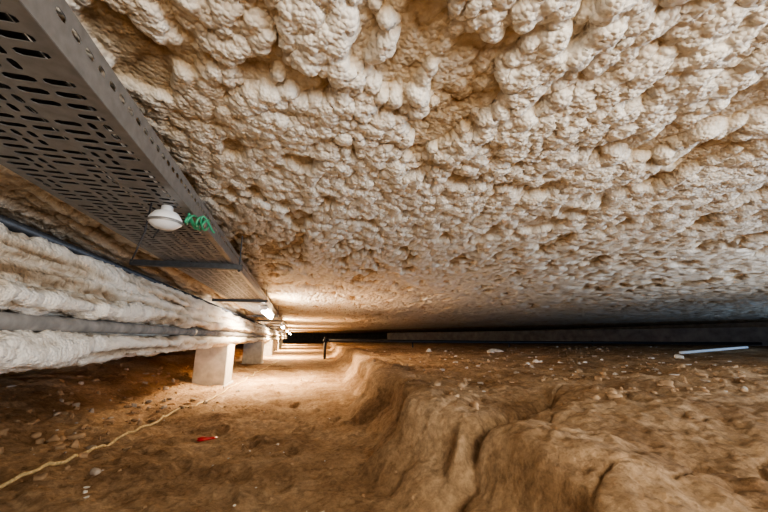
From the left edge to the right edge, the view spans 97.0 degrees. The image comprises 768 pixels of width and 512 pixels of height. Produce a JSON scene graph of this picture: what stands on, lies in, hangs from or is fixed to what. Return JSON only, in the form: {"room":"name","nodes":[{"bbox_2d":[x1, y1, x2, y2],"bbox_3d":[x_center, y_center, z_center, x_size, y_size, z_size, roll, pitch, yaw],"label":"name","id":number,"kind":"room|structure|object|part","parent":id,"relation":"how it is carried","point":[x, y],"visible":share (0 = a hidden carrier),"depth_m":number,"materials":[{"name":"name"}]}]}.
{"room":"crawl space","nodes":[
{"label":"crawl space","id":0,"kind":"room"},
{"bbox_2d":[0,164,287,373],"bbox_3d":[-9.899,6.103,26.844,3.616,1.051,62.290,3,-14,-14],"label":"wall","id":1,"kind":"structure","parent":0,"point":[39,276],"depth_m":1.87,"materials":[{"name":"white plastic"}]},
{"bbox_2d":[0,214,286,334],"bbox_3d":[-8.403,6.029,27.128,0.050,0.050,62.000,3,-14,-14],"label":"conduit pipe","id":2,"kind":"object","parent":1,"relation":"attached to","point":[12,225],"visible":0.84,"depth_m":1.94,"materials":[{"name":"metal"}]},
{"bbox_2d":[0,312,287,337],"bbox_3d":[-8.253,6.460,27.063,0.084,0.084,62.000,3,-14,-14],"label":"pipe","id":3,"kind":"object","parent":1,"relation":"attached to","point":[8,320],"visible":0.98,"depth_m":1.87,"materials":[{"name":"grey metal"}]},
{"bbox_2d":[282,333,386,342],"bbox_3d":[-5.840,14.580,60.451,28.600,2.000,0.400,3,-14,-14],"label":"wall","id":4,"kind":"structure","parent":0,"point":[294,337],"depth_m":59.06,"materials":[{"name":"concrete"}]},
{"bbox_2d":[0,342,767,511],"bbox_3d":[2.013,7.933,30.412,28.699,0.644,64.310,3,-14,-14],"label":"floor","id":5,"kind":"structure","parent":0,"point":[683,450],"depth_m":2.16,"materials":[{"name":"brown soil"}]},
{"bbox_2d":[0,361,278,488],"bbox_3d":[-2.705,2.258,6.091,0.337,0.110,11.852,3,-14,-10],"label":"rope","id":6,"kind":"object","parent":5,"relation":"on","point":[50,463],"visible":0.91,"depth_m":2.37,"materials":[{"name":"beige fabric"}]},
{"bbox_2d":[197,436,217,441],"bbox_3d":[-1.464,1.514,2.825,0.164,0.038,0.089,3,-14,-14],"label":"scrap","id":7,"kind":"object","parent":5,"relation":"on","point":[203,438],"visible":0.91,"depth_m":2.80,"materials":[{"name":"red plastic"}]},
{"bbox_2d":[192,343,234,385],"bbox_3d":[-3.005,1.974,6.008,0.570,0.820,0.780,3,-14,-14],"label":"concrete pier","id":8,"kind":"object","parent":5,"relation":"on","point":[213,365],"visible":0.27,"depth_m":5.71,"materials":[{"name":"grey concrete"}]},
{"bbox_2d":[241,341,263,363],"bbox_3d":[-4.254,3.193,11.066,0.620,0.820,0.880,3,-14,-14],"label":"concrete pier","id":9,"kind":"object","parent":5,"relation":"on","point":[252,352],"visible":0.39,"depth_m":10.71,"materials":[{"name":"grey concrete"}]},
{"bbox_2d":[263,340,272,355],"bbox_3d":[-5.562,4.373,15.958,0.670,0.820,0.880,3,-14,-14],"label":"concrete pier","id":10,"kind":"object","parent":5,"relation":"on","point":[268,345],"visible":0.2,"depth_m":15.63,"materials":[{"name":"beige concrete"}]},
{"bbox_2d":[273,340,278,350],"bbox_3d":[-7.044,5.737,21.610,0.670,0.820,0.880,3,-14,-14],"label":"concrete pier","id":11,"kind":"object","parent":5,"relation":"on","point":[275,342],"visible":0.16,"depth_m":21.29,"materials":[{"name":"beige concrete"}]},
{"bbox_2d":[278,339,282,347],"bbox_3d":[-8.773,7.327,28.204,0.670,0.820,0.880,3,-14,-14],"label":"concrete pier","id":12,"kind":"object","parent":5,"relation":"on","point":[280,340],"visible":0.23,"depth_m":27.88,"materials":[{"name":"beige concrete"}]},
{"bbox_2d":[0,346,767,508],"bbox_3d":[1.369,2.762,9.053,10.074,0.562,19.814,-7,-15,27],"label":"rocks","id":13,"kind":"object","parent":5,"relation":"on","point":[611,394],"visible":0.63,"depth_m":2.96},
{"bbox_2d":[33,346,755,506],"bbox_3d":[4.767,2.466,7.819,16.852,0.550,10.894,3,-14,-14],"label":"debris","id":14,"kind":"object","parent":5,"relation":"on","point":[491,350],"visible":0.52,"depth_m":5.80,"materials":[{"name":"beige stone"}]},
{"bbox_2d":[323,337,761,358],"bbox_3d":[7.253,4.117,15.215,19.634,0.930,1.998,2,-14,-6],"label":"drain pipe","id":15,"kind":"object","parent":5,"relation":"on","point":[325,339],"visible":0.84,"depth_m":14.90,"materials":[{"name":"black plastic"}]},
{"bbox_2d":[679,346,748,353],"bbox_3d":[8.822,2.477,8.988,4.465,0.137,0.069,8,-16,-29],"label":"pipe","id":16,"kind":"object","parent":5,"relation":"on","point":[740,347],"visible":1,"depth_m":8.73,"materials":[{"name":"grey plastic"}]},
{"bbox_2d":[6,0,767,333],"bbox_3d":[3.501,6.730,31.220,25.771,0.107,64.583,3,-14,-14],"label":"ceiling","id":17,"kind":"structure","parent":0,"point":[380,166],"depth_m":1.41,"materials":[{"name":"plastic"}]},
{"bbox_2d":[129,236,242,271],"bbox_3d":[-1.450,-0.038,2.549,0.750,0.290,0.052,3,-14,-14],"label":"support bracket","id":18,"kind":"object","parent":17,"relation":"attached to","point":[136,262],"visible":0.99,"depth_m":2.51,"materials":[{"name":"metal"}]},
{"bbox_2d":[212,284,267,303],"bbox_3d":[-2.079,0.541,4.951,0.750,0.290,0.052,3,-14,-14],"label":"support bracket","id":19,"kind":"object","parent":17,"relation":"attached to","point":[213,299],"visible":1,"depth_m":4.91,"materials":[{"name":"metal"}]},
{"bbox_2d":[247,306,278,317],"bbox_3d":[-2.993,1.381,8.436,0.750,0.290,0.052,3,-14,-14],"label":"support bracket","id":20,"kind":"object","parent":17,"relation":"attached to","point":[277,316],"visible":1,"depth_m":8.38,"materials":[{"name":"metal"}]},
{"bbox_2d":[0,0,286,327],"bbox_3d":[-3.265,1.803,9.903,0.559,0.163,22.890,3,-14,-14],"label":"cable tray","id":21,"kind":"object","parent":20,"relation":"on","point":[69,61],"depth_m":1.02,"materials":[{"name":"metal"}]},
{"bbox_2d":[0,3,259,303],"bbox_3d":[-3.289,1.780,9.855,0.456,0.048,22.800,3,-14,-14],"label":"power cables","id":22,"kind":"object","parent":21,"relation":"in","point":[3,16],"visible":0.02,"depth_m":1.02,"materials":[{"name":"black rubber"}]},
{"bbox_2d":[131,203,183,260],"bbox_3d":[-0.927,-0.089,1.425,0.142,0.251,0.139,-1,-14,6],"label":"work light","id":23,"kind":"object","parent":21,"relation":"hanging from","point":[164,218],"visible":1,"depth_m":1.40,"materials":[{"name":"white plastic"}]},
{"bbox_3d":[-0.851,-0.153,1.561,0.113,0.054,0.154,3,-14,-14],"label":"coil of green cable","id":24,"kind":"part","parent":21,"relation":"part of","materials":[{"name":"green plastic"}]},
{"bbox_2d":[261,306,273,318],"bbox_3d":[-2.243,1.098,6.578,0.110,0.151,1.760,3,-14,-14],"label":"light","id":25,"kind":"object","parent":21,"relation":"attached to","point":[266,310],"visible":1,"depth_m":5.99,"materials":[{"name":"white plastic"}]},
{"bbox_2d":[257,318,281,321],"bbox_3d":[-3.611,1.949,10.791,0.750,0.290,0.052,3,-14,-14],"label":"support bracket","id":26,"kind":"object","parent":17,"relation":"attached to","point":[281,318],"visible":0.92,"depth_m":10.75,"materials":[{"name":"metal"}]},
{"bbox_2d":[264,323,284,324],"bbox_3d":[-4.228,2.517,13.146,0.750,0.290,0.052,3,-14,-14],"label":"support bracket","id":27,"kind":"object","parent":17,"relation":"attached to","point":[264,323],"visible":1,"depth_m":13.11,"materials":[{"name":"metal"}]},
{"bbox_2d":[387,327,767,345],"bbox_3d":[10.527,5.860,23.659,0.500,1.300,29.706,12,-18,-41],"label":"beam","id":28,"kind":"structure","parent":0,"point":[732,334],"depth_m":19.86,"materials":[{"name":"concrete"}]},
{"bbox_2d":[521,322,767,330],"bbox_3d":[14.336,8.501,35.673,0.400,1.800,52.022,3,-14,-12],"label":"wall","id":29,"kind":"structure","parent":0,"point":[744,324],"depth_m":19.73,"materials":[{"name":"concrete"}]}
]}

